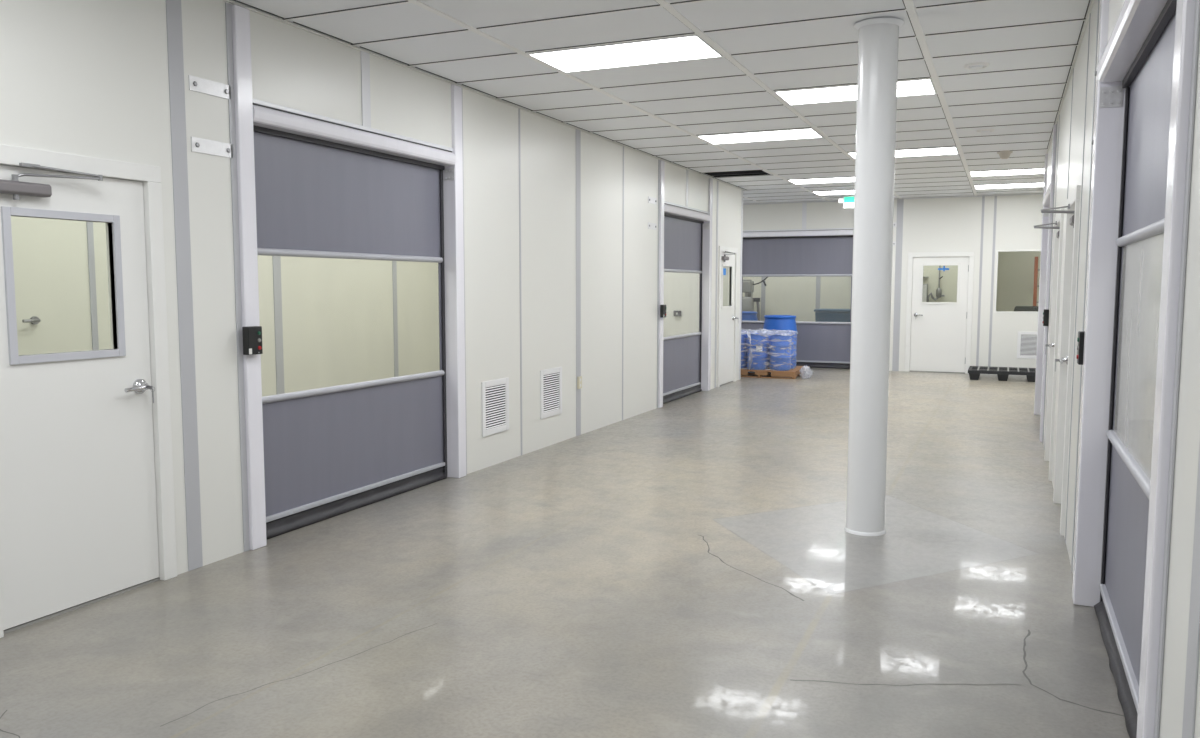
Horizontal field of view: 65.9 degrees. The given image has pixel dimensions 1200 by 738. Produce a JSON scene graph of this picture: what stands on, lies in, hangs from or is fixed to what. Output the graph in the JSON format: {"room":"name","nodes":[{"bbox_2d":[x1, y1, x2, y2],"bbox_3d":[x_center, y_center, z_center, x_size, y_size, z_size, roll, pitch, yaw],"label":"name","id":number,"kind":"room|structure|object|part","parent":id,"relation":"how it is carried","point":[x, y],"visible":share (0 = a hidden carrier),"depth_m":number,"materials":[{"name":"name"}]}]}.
{"room":"industrial facility corridor","nodes":[
{"label":"industrial facility corridor","id":0,"kind":"room"},
{"bbox_2d":[11,216,439,396],"bbox_3d":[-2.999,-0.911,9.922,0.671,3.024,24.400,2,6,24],"label":"window","id":1,"kind":"structure","parent":0,"point":[325,322],"depth_m":9.23,"materials":[{"name":"glass"}]},
{"bbox_3d":[-4.107,-0.349,6.684,0.071,0.060,0.150,2,6,24],"label":"lever handle","id":2,"kind":"part","parent":1,"relation":"part of","materials":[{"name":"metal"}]},
{"bbox_2d":[0,0,743,574],"bbox_3d":[-1.557,-0.578,6.224,0.134,3.024,18.756,2,6,24],"label":"wall","id":3,"kind":"structure","parent":0,"point":[561,252],"depth_m":5.88,"materials":[{"name":"white paint"}]},
{"bbox_2d":[0,144,176,637],"bbox_3d":[-2.411,0.072,4.247,0.198,2.080,0.985,2,6,24],"label":"door","id":4,"kind":"structure","parent":3,"relation":"in","point":[87,507],"depth_m":4.30,"materials":[{"name":"paint"}]},
{"bbox_3d":[-2.379,-0.810,4.077,0.030,0.157,0.396,3,6,31],"label":"closer arm","id":5,"kind":"part","parent":4,"relation":"part of","materials":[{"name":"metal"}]},
{"bbox_3d":[-2.419,-0.375,4.188,0.042,0.670,0.565,2,6,24],"label":"vision frame","id":6,"kind":"part","parent":4,"relation":"part of","materials":[{"name":"white metal"}]},
{"bbox_3d":[-2.252,0.089,4.502,0.070,0.072,0.157,2,6,24],"label":"lever handle","id":7,"kind":"part","parent":4,"relation":"part of","materials":[{"name":"silver metal"}]},
{"bbox_2d":[188,75,230,99],"bbox_3d":[-2.046,-1.480,4.870,0.014,0.076,0.280,2,6,24],"label":"plate","id":8,"kind":"object","parent":3,"relation":"attached to","point":[196,84],"visible":1,"depth_m":4.86,"materials":[{"name":"metal"}]},
{"bbox_2d":[191,137,232,157],"bbox_3d":[-2.047,-1.171,4.898,0.014,0.076,0.280,2,6,24],"label":"plate","id":9,"kind":"object","parent":3,"relation":"attached to","point":[199,145],"visible":1,"depth_m":4.89,"materials":[{"name":"metal"}]},
{"bbox_2d":[225,2,466,551],"bbox_3d":[-1.572,-0.561,6.168,0.162,3.000,2.354,2,6,24],"label":"door","id":10,"kind":"structure","parent":3,"relation":"in","point":[304,186],"depth_m":5.99,"materials":[{"name":"metal"}]},
{"bbox_3d":[-2.008,-0.473,5.184,0.148,3.000,0.110,2,6,24],"label":"jamb post","id":11,"kind":"part","parent":10,"relation":"part of","materials":[{"name":"metal"}]},
{"bbox_2d":[242,326,262,354],"bbox_3d":[-1.928,-0.159,5.144,0.052,0.156,0.104,2,6,24],"label":"control box","id":12,"kind":"object","parent":10,"relation":"attached to","point":[252,335],"visible":1,"depth_m":5.12,"materials":[{"name":"black plastic"}]},
{"bbox_2d":[254,132,443,516],"bbox_3d":[-1.622,-0.319,6.212,0.006,2.289,2.026,2,6,24],"label":"curtain","id":13,"kind":"object","parent":10,"relation":"hanging from","point":[324,446],"depth_m":6.11,"materials":[{"name":"plastic"}]},
{"bbox_3d":[-1.145,-1.475,7.017,0.090,0.090,0.010,2,6,24],"label":"bolt plate","id":14,"kind":"part","parent":10,"relation":"part of","materials":[{"name":"metal"}]},
{"bbox_3d":[-1.140,-0.649,7.154,0.148,3.000,0.110,2,6,24],"label":"jamb post","id":15,"kind":"part","parent":10,"relation":"part of","materials":[{"name":"metal"}]},
{"bbox_2d":[481,377,508,436],"bbox_3d":[-0.871,0.313,7.730,0.012,0.450,0.440,2,6,24],"label":"air vent","id":16,"kind":"object","parent":3,"relation":"in","point":[494,393],"visible":1,"depth_m":7.72,"materials":[{"name":"white metal"}]},
{"bbox_2d":[540,367,561,418],"bbox_3d":[-0.455,0.219,8.673,0.012,0.450,0.440,2,6,24],"label":"air vent","id":17,"kind":"object","parent":3,"relation":"in","point":[550,379],"visible":1,"depth_m":8.66,"materials":[{"name":"white metal"}]},
{"bbox_2d":[577,376,581,388],"bbox_3d":[-0.202,0.135,9.223,0.022,0.120,0.080,2,6,24],"label":"wall outlet","id":18,"kind":"object","parent":3,"relation":"attached to","point":[579,379],"visible":1,"depth_m":9.20,"materials":[{"name":"beige plastic"}]},
{"bbox_2d":[648,196,656,204],"bbox_3d":[0.623,-1.991,10.939,0.014,0.076,0.280,2,6,24],"label":"plate","id":19,"kind":"object","parent":3,"relation":"attached to","point":[651,200],"visible":1,"depth_m":10.93,"materials":[{"name":"metal"}]},
{"bbox_2d":[648,222,656,229],"bbox_3d":[0.623,-1.692,10.966,0.014,0.076,0.280,2,6,24],"label":"plate","id":20,"kind":"object","parent":3,"relation":"attached to","point":[653,226],"visible":1,"depth_m":10.96,"materials":[{"name":"metal"}]},
{"bbox_2d":[657,160,712,407],"bbox_3d":[1.098,-1.102,12.235,0.162,3.000,2.204,2,6,24],"label":"door","id":21,"kind":"structure","parent":3,"relation":"in","point":[684,235],"depth_m":12.43,"materials":[{"name":"metal"}]},
{"bbox_3d":[0.692,-1.020,11.319,0.148,3.000,0.110,2,6,24],"label":"jamb post","id":22,"kind":"part","parent":21,"relation":"part of","materials":[{"name":"metal"}]},
{"bbox_2d":[660,305,666,317],"bbox_3d":[0.774,-0.706,11.283,0.052,0.156,0.104,2,6,24],"label":"control box","id":23,"kind":"object","parent":21,"relation":"attached to","point":[662,307],"visible":1,"depth_m":11.24,"materials":[{"name":"black plastic"}]},
{"bbox_2d":[663,216,700,392],"bbox_3d":[1.048,-0.860,12.278,0.006,2.289,1.876,2,6,24],"label":"curtain","id":24,"kind":"object","parent":21,"relation":"hanging from","point":[682,235],"depth_m":12.40,"materials":[{"name":"plastic"}]},
{"bbox_3d":[1.495,-2.010,13.015,0.090,0.090,0.010,2,6,24],"label":"bolt plate","id":25,"kind":"part","parent":21,"relation":"part of","materials":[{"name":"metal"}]},
{"bbox_3d":[1.499,-1.184,13.152,0.148,3.000,0.110,2,6,24],"label":"jamb post","id":26,"kind":"part","parent":21,"relation":"part of","materials":[{"name":"metal"}]},
{"bbox_2d":[717,246,738,386],"bbox_3d":[1.915,-0.804,14.067,0.206,2.080,0.990,2,6,24],"label":"door","id":27,"kind":"structure","parent":3,"relation":"in","point":[728,256],"depth_m":14.13,"materials":[{"name":"paint"}]},
{"bbox_3d":[1.910,-1.250,14.004,0.042,0.670,0.565,2,6,24],"label":"vision frame","id":28,"kind":"part","parent":27,"relation":"part of","materials":[{"name":"paint"}]},
{"bbox_3d":[2.242,-1.335,14.717,0.006,3.024,0.086,2,6,24],"label":"corner trim","id":29,"kind":"part","parent":3,"relation":"part of","materials":[{"name":"white metal"}]},
{"bbox_2d":[0,368,1153,737],"bbox_3d":[1.455,0.823,8.117,10.400,0.101,24.400,2,6,24],"label":"floor","id":30,"kind":"structure","parent":0,"point":[688,566],"depth_m":4.26,"materials":[{"name":"concrete"}]},
{"bbox_2d":[742,311,757,320],"bbox_3d":[2.925,-0.681,18.900,0.616,0.975,0.616,2,6,24],"label":"drum","id":31,"kind":"object","parent":30,"relation":"on","point":[746,315],"visible":0.24,"depth_m":18.61,"materials":[{"name":"blue plastic"}]},
{"bbox_2d":[742,280,760,320],"bbox_3d":[3.113,-1.060,19.458,0.570,1.630,0.470,2,6,24],"label":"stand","id":32,"kind":"object","parent":30,"relation":"on","point":[748,301],"visible":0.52,"depth_m":19.25,"materials":[{"name":"metal"}]},
{"bbox_3d":[3.054,-1.175,19.402,0.340,0.670,0.340,2,6,24],"label":"tank","id":33,"kind":"part","parent":32,"relation":"part of","materials":[{"name":"grey metal"}]},
{"bbox_3d":[3.058,-1.736,19.383,0.280,0.270,0.260,2,6,24],"label":"motor","id":34,"kind":"part","parent":32,"relation":"part of","materials":[{"name":"grey metal"}]},
{"bbox_3d":[3.279,-0.997,19.319,0.150,0.930,0.080,2,6,24],"label":"arm","id":35,"kind":"part","parent":32,"relation":"part of"},
{"bbox_2d":[741,366,808,378],"bbox_3d":[2.825,0.038,15.649,1.170,0.122,1.130,2,6,24],"label":"wooden pallet","id":36,"kind":"object","parent":30,"relation":"on","point":[790,373],"visible":0.44,"depth_m":15.12,"materials":[{"name":"brown wood"}]},
{"bbox_2d":[741,332,745,368],"bbox_3d":[2.270,-0.312,15.495,0.352,0.603,0.352,2,6,24],"label":"drum","id":37,"kind":"object","parent":36,"relation":"on","point":[743,336],"visible":0.24,"depth_m":15.37,"materials":[{"name":"blue plastic"}]},
{"bbox_2d":[741,331,751,366],"bbox_3d":[2.422,-0.343,15.841,0.352,0.603,0.352,2,6,24],"label":"drum","id":38,"kind":"object","parent":36,"relation":"on","point":[741,331],"visible":0.07,"depth_m":15.68,"materials":[{"name":"blue plastic"}]},
{"bbox_2d":[747,332,768,369],"bbox_3d":[2.613,-0.299,15.345,0.352,0.603,0.352,2,6,24],"label":"drum","id":39,"kind":"object","parent":36,"relation":"on","point":[757,362],"visible":0.94,"depth_m":15.20,"materials":[{"name":"blue plastic"}]},
{"bbox_2d":[757,331,773,367],"bbox_3d":[2.766,-0.330,15.691,0.352,0.603,0.352,2,6,24],"label":"drum","id":40,"kind":"object","parent":36,"relation":"on","point":[768,332],"visible":0.23,"depth_m":15.54,"materials":[{"name":"blue plastic"}]},
{"bbox_2d":[741,329,796,369],"bbox_3d":[2.684,-0.335,15.498,1.135,0.660,0.815,2,6,24],"label":"film","id":41,"kind":"object","parent":36,"relation":"on","point":[764,330],"visible":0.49,"depth_m":15.17,"materials":[{"name":"white"}]},
{"bbox_2d":[769,333,790,370],"bbox_3d":[2.961,-0.285,15.193,0.352,0.603,0.352,2,6,24],"label":"drum","id":42,"kind":"object","parent":36,"relation":"on","point":[779,341],"visible":0.94,"depth_m":15.05,"materials":[{"name":"blue plastic"}]},
{"bbox_2d":[776,332,795,368],"bbox_3d":[3.114,-0.316,15.539,0.352,0.603,0.352,2,6,24],"label":"drum","id":43,"kind":"object","parent":36,"relation":"on","point":[793,350],"visible":0.31,"depth_m":15.41,"materials":[{"name":"blue plastic"}]},
{"bbox_2d":[763,315,797,354],"bbox_3d":[3.197,-0.464,16.476,0.616,0.975,0.616,2,6,24],"label":"drum","id":44,"kind":"object","parent":30,"relation":"on","point":[772,322],"visible":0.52,"depth_m":16.21,"materials":[{"name":"blue plastic"}]},
{"bbox_2d":[800,365,812,378],"bbox_3d":[3.345,0.045,15.024,0.233,0.216,0.313,2,6,24],"label":"bundle","id":45,"kind":"object","parent":30,"relation":"on","point":[806,373],"visible":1,"depth_m":15.04,"materials":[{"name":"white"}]},
{"bbox_2d":[814,309,849,321],"bbox_3d":[4.777,-0.648,18.143,1.040,1.043,0.800,2,6,24],"label":"storage tote","id":46,"kind":"object","parent":30,"relation":"on","point":[821,315],"visible":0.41,"depth_m":17.84,"materials":[{"name":"grey plastic"}]},
{"bbox_3d":[4.777,-1.145,18.099,1.040,0.045,0.800,2,6,24],"label":"lid","id":47,"kind":"part","parent":46,"relation":"part of","materials":[{"name":"grey plastic"}]},
{"bbox_2d":[968,366,1035,381],"bbox_3d":[6.548,0.078,15.039,1.040,0.158,0.880,2,6,24],"label":"pallet","id":48,"kind":"object","parent":30,"relation":"on","point":[974,372],"visible":0.89,"depth_m":14.78,"materials":[{"name":"black plastic"}]},
{"bbox_2d":[1014,306,1037,311],"bbox_3d":[7.624,-0.558,16.569,0.520,1.125,0.520,2,6,24],"label":"office chair","id":49,"kind":"object","parent":30,"relation":"on","point":[1017,308],"visible":0.12,"depth_m":16.69,"materials":[{"name":"black plastic"}]},
{"bbox_2d":[1033,257,1039,305],"bbox_3d":[8.269,-1.059,17.151,0.460,2.050,0.538,2,6,24],"label":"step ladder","id":50,"kind":"object","parent":30,"relation":"on","point":[1036,269],"visible":0.25,"depth_m":17.26,"materials":[{"name":"metal"}]},
{"bbox_2d":[232,0,1090,203],"bbox_3d":[1.458,-2.404,7.827,10.400,0.346,24.400,2,6,24],"label":"ceiling","id":51,"kind":"structure","parent":0,"point":[660,110],"depth_m":6.60,"materials":[{"name":"tile"}]},
{"bbox_2d":[527,34,722,72],"bbox_3d":[0.170,-2.082,6.137,1.169,0.009,0.570,2,6,24],"label":"recessed light","id":52,"kind":"object","parent":51,"relation":"in","point":[689,47],"visible":1,"depth_m":6.12,"materials":[{"name":"white plastic"}]},
{"bbox_2d":[697,128,822,143],"bbox_3d":[1.639,-2.380,9.473,1.169,0.009,0.570,2,6,24],"label":"recessed light","id":53,"kind":"object","parent":51,"relation":"in","point":[808,132],"visible":1,"depth_m":9.46,"materials":[{"name":"white plastic"}]},
{"bbox_2d":[753,277,767,285],"bbox_3d":[3.381,-2.459,18.954,0.503,1.526,0.053,2,6,24],"label":"air hose","id":54,"kind":"object","parent":51,"relation":"hanging from","point":[763,281],"visible":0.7,"depth_m":19.01,"materials":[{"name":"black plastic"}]},
{"bbox_2d":[774,84,856,104],"bbox_3d":[1.771,-2.194,7.408,0.636,0.009,0.601,2,6,24],"label":"recessed light","id":55,"kind":"object","parent":51,"relation":"in","point":[849,92],"depth_m":7.39,"materials":[{"name":"white plastic"}]},
{"bbox_2d":[788,177,854,183],"bbox_3d":[3.352,-2.727,13.366,1.169,0.009,0.570,2,6,24],"label":"recessed light","id":56,"kind":"object","parent":51,"relation":"in","point":[839,179],"visible":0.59,"depth_m":13.39,"materials":[{"name":"white plastic"}]},
{"bbox_2d":[813,190,853,194],"bbox_3d":[4.086,-2.876,15.034,1.169,0.009,0.570,2,6,24],"label":"recessed light","id":57,"kind":"object","parent":51,"relation":"in","point":[840,191],"visible":0.51,"depth_m":15.10,"materials":[{"name":"white plastic"}]},
{"bbox_2d":[838,195,853,208],"bbox_3d":[4.216,-2.815,15.566,0.405,0.224,0.060,2,6,24],"label":"exit sign","id":58,"kind":"object","parent":51,"relation":"attached to","point":[848,201],"visible":0.7,"depth_m":15.56,"materials":[{"name":"plastic"}]},
{"bbox_2d":[848,147,958,158],"bbox_3d":[3.489,-2.483,10.654,1.169,0.009,0.570,2,6,24],"label":"recessed light","id":59,"kind":"object","parent":51,"relation":"in","point":[942,150],"visible":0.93,"depth_m":10.58,"materials":[{"name":"white plastic"}]},
{"bbox_2d":[897,78,936,96],"bbox_3d":[2.416,-2.169,7.129,0.298,0.009,0.600,2,6,24],"label":"recessed light","id":60,"kind":"object","parent":51,"relation":"in","point":[918,86],"depth_m":7.12,"materials":[{"name":"white plastic"}]},
{"bbox_2d":[964,62,988,69],"bbox_3d":[2.613,-2.100,6.425,0.168,0.020,0.168,2,6,24],"label":"sprinkler","id":61,"kind":"object","parent":51,"relation":"attached to","point":[976,65],"visible":1,"depth_m":6.39,"materials":[{"name":"metal"}]},
{"bbox_3d":[2.613,-2.100,6.425,0.080,0.020,0.080,2,6,24],"label":"plate","id":62,"kind":"part","parent":61,"relation":"part of","materials":[{"name":"metal"}]},
{"bbox_2d":[997,150,1012,158],"bbox_3d":[4.612,-2.437,10.547,0.164,0.080,0.164,2,6,24],"label":"smoke detector","id":63,"kind":"object","parent":51,"relation":"attached to","point":[1003,154],"visible":1,"depth_m":10.50,"materials":[{"name":"white plastic"}]},
{"bbox_2d":[970,168,1043,176],"bbox_3d":[5.585,-2.637,12.391,1.169,0.009,0.570,2,6,24],"label":"recessed light","id":64,"kind":"object","parent":51,"relation":"in","point":[1038,170],"visible":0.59,"depth_m":12.43,"materials":[{"name":"white plastic"}]},
{"bbox_2d":[974,182,1043,188],"bbox_3d":[6.319,-2.786,14.060,1.169,0.009,0.570,2,6,24],"label":"recessed light","id":65,"kind":"object","parent":51,"relation":"in","point":[1018,185],"visible":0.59,"depth_m":14.03,"materials":[{"name":"white plastic"}]},
{"bbox_2d":[663,266,727,336],"bbox_3d":[0.710,-1.395,15.361,3.080,3.024,0.120,2,6,24],"label":"wall","id":66,"kind":"structure","parent":0,"point":[681,290],"depth_m":15.05,"materials":[{"name":"white paint"}]},
{"bbox_2d":[674,311,680,315],"bbox_3d":[1.258,-0.904,15.062,0.120,0.090,0.065,2,6,24],"label":"wall switch","id":67,"kind":"object","parent":66,"relation":"attached to","point":[676,313],"visible":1,"depth_m":15.04,"materials":[{"name":"grey plastic"}]},
{"bbox_2d":[844,18,903,535],"bbox_3d":[1.627,-0.510,5.543,0.283,3.016,0.283,2,6,24],"label":"support column","id":68,"kind":"structure","parent":0,"point":[878,38],"depth_m":5.45,"materials":[{"name":"paint"}]},
{"bbox_2d":[742,251,1040,321],"bbox_3d":[5.760,-1.605,17.756,10.400,3.024,2.960,2,6,24],"label":"wall","id":69,"kind":"structure","parent":0,"point":[799,297],"depth_m":19.17,"materials":[{"name":"white paint"}]},
{"bbox_2d":[743,193,1042,375],"bbox_3d":[5.137,-1.478,16.342,10.400,3.024,0.142,2,6,24],"label":"wall","id":70,"kind":"structure","parent":0,"point":[983,225],"depth_m":15.78,"materials":[{"name":"white paint"}]},
{"bbox_2d":[741,228,853,368],"bbox_3d":[3.583,-1.528,17.016,2.414,3.000,0.162,2,6,24],"label":"door","id":71,"kind":"structure","parent":70,"relation":"in","point":[828,252],"depth_m":16.96,"materials":[{"name":"metal"}]},
{"bbox_2d":[905,252,974,373],"bbox_3d":[5.870,-0.976,16.029,1.070,2.080,0.206,2,6,24],"label":"door","id":72,"kind":"structure","parent":70,"relation":"in","point":[937,338],"depth_m":16.03,"materials":[{"name":"paint"}]},
{"bbox_3d":[5.869,-1.469,15.981,0.630,0.700,0.042,2,6,24],"label":"vision frame","id":73,"kind":"part","parent":72,"relation":"part of","materials":[{"name":"paint"}]},
{"bbox_2d":[994,249,1040,313],"bbox_3d":[7.256,-1.457,15.420,1.240,1.060,0.126,2,6,24],"label":"window","id":74,"kind":"structure","parent":70,"relation":"in","point":[997,251],"depth_m":15.57,"materials":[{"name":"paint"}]},
{"bbox_2d":[1017,332,1036,358],"bbox_3d":[7.212,-0.397,15.465,0.440,0.450,0.012,2,6,24],"label":"air vent","id":75,"kind":"object","parent":70,"relation":"in","point":[1026,341],"visible":0.63,"depth_m":15.49,"materials":[{"name":"white metal"}]},
{"bbox_2d":[923,265,968,331],"bbox_3d":[6.348,-1.594,17.641,1.530,3.024,0.100,2,6,24],"label":"wall","id":76,"kind":"structure","parent":0,"point":[948,282],"depth_m":17.52,"materials":[{"name":"white paint"}]},
{"bbox_2d":[922,277,927,301],"bbox_3d":[6.113,-1.505,17.599,0.220,0.495,0.170,2,6,24],"label":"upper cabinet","id":77,"kind":"object","parent":76,"relation":"attached to","point":[925,286],"visible":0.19,"depth_m":17.50,"materials":[{"name":"metal"}]},
{"bbox_3d":[6.081,-1.432,17.532,0.200,0.340,0.010,2,6,24],"label":"door","id":78,"kind":"part","parent":77,"relation":"part of","materials":[{"name":"metal"}]},
{"bbox_2d":[927,266,943,301],"bbox_3d":[6.350,-1.717,17.512,0.332,1.134,0.115,2,6,24],"label":"pipe assembly","id":79,"kind":"object","parent":76,"relation":"attached to","point":[938,291],"visible":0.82,"depth_m":17.48,"materials":[{"name":"metal"}]},
{"bbox_2d":[1043,0,1199,737],"bbox_3d":[1.936,-0.318,3.355,0.134,3.024,16.284,2,6,24],"label":"wall","id":80,"kind":"structure","parent":0,"point":[1075,121],"depth_m":2.08,"materials":[{"name":"white paint"}]},
{"bbox_2d":[1034,124,1056,442],"bbox_3d":[4.744,-0.877,9.757,0.162,3.000,2.254,2,6,24],"label":"door","id":81,"kind":"structure","parent":80,"relation":"in","point":[1048,196],"depth_m":10.58,"materials":[{"name":"metal"}]},
{"bbox_3d":[5.159,-0.960,10.696,0.148,3.000,0.110,2,6,24],"label":"jamb post","id":82,"kind":"part","parent":81,"relation":"part of","materials":[{"name":"metal"}]},
{"bbox_2d":[1043,309,1048,325],"bbox_3d":[4.203,-0.484,8.731,0.052,0.156,0.104,2,6,24],"label":"control box","id":83,"kind":"object","parent":80,"relation":"attached to","point":[1046,311],"visible":1,"depth_m":8.68,"materials":[{"name":"black plastic"}]},
{"bbox_2d":[1034,208,1063,480],"bbox_3d":[3.641,-0.213,7.495,0.314,2.080,0.990,2,6,24],"label":"door","id":84,"kind":"structure","parent":80,"relation":"in","point":[1059,218],"depth_m":7.79,"materials":[{"name":"paint"}]},
{"bbox_3d":[3.603,-1.111,7.452,0.211,0.165,0.253,2,6,24],"label":"closer arm","id":85,"kind":"part","parent":84,"relation":"part of","materials":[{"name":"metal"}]},
{"bbox_3d":[3.721,-0.210,7.460,0.140,2.080,0.990,2,6,24],"label":"frame","id":86,"kind":"part","parent":84,"relation":"part of","materials":[{"name":"paint"}]},
{"bbox_2d":[1041,185,1080,535],"bbox_3d":[2.955,-0.074,5.935,0.314,2.080,0.990,2,6,24],"label":"door","id":87,"kind":"structure","parent":80,"relation":"in","point":[1073,201],"depth_m":6.23,"materials":[{"name":"paint"}]},
{"bbox_3d":[2.916,-0.972,5.892,0.211,0.165,0.253,2,6,24],"label":"closer arm","id":88,"kind":"part","parent":87,"relation":"part of","materials":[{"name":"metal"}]},
{"bbox_3d":[3.108,-0.057,6.195,0.070,0.072,0.157,2,6,24],"label":"lever handle","id":89,"kind":"part","parent":87,"relation":"part of","materials":[{"name":"silver metal"}]},
{"bbox_2d":[1076,331,1084,364],"bbox_3d":[2.315,-0.102,4.440,0.052,0.156,0.104,2,6,24],"label":"control box","id":90,"kind":"object","parent":80,"relation":"attached to","point":[1080,348],"visible":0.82,"depth_m":4.40,"materials":[{"name":"black plastic"}]},
{"bbox_2d":[1072,0,1199,737],"bbox_3d":[1.859,-0.292,3.202,0.162,3.000,2.484,2,6,24],"label":"door","id":91,"kind":"structure","parent":80,"relation":"in","point":[1146,83],"depth_m":3.52,"materials":[{"name":"metal"}]},
{"bbox_3d":[2.320,-0.385,4.246,0.148,3.000,0.110,2,6,24],"label":"jamb post","id":92,"kind":"part","parent":91,"relation":"part of","materials":[{"name":"metal"}]},
{"bbox_3d":[2.278,-1.213,4.125,0.090,0.090,0.010,2,6,24],"label":"bolt plate","id":93,"kind":"part","parent":91,"relation":"part of","materials":[{"name":"metal"}]},
{"bbox_3d":[1.908,-0.051,3.202,0.004,0.850,2.070,2,6,24],"label":"clear panel","id":94,"kind":"part","parent":91,"relation":"part of","materials":[{"name":"plastic"}]},
{"bbox_2d":[1105,11,1175,685],"bbox_3d":[1.908,-0.046,3.203,0.006,2.289,2.156,2,6,24],"label":"curtain","id":95,"kind":"object","parent":91,"relation":"hanging from","point":[1147,94],"depth_m":3.60,"materials":[{"name":"plastic"}]},
{"bbox_3d":[1.401,-0.199,2.157,0.148,3.000,0.110,2,6,24],"label":"jamb post","id":96,"kind":"part","parent":91,"relation":"part of","materials":[{"name":"metal"}]},
{"bbox_2d":[1145,232,1163,420],"bbox_3d":[6.537,-0.920,10.131,2.830,3.024,0.120,2,6,24],"label":"wall","id":97,"kind":"structure","parent":0,"point":[1158,239],"depth_m":10.27,"materials":[{"name":"white paint"}]}
]}

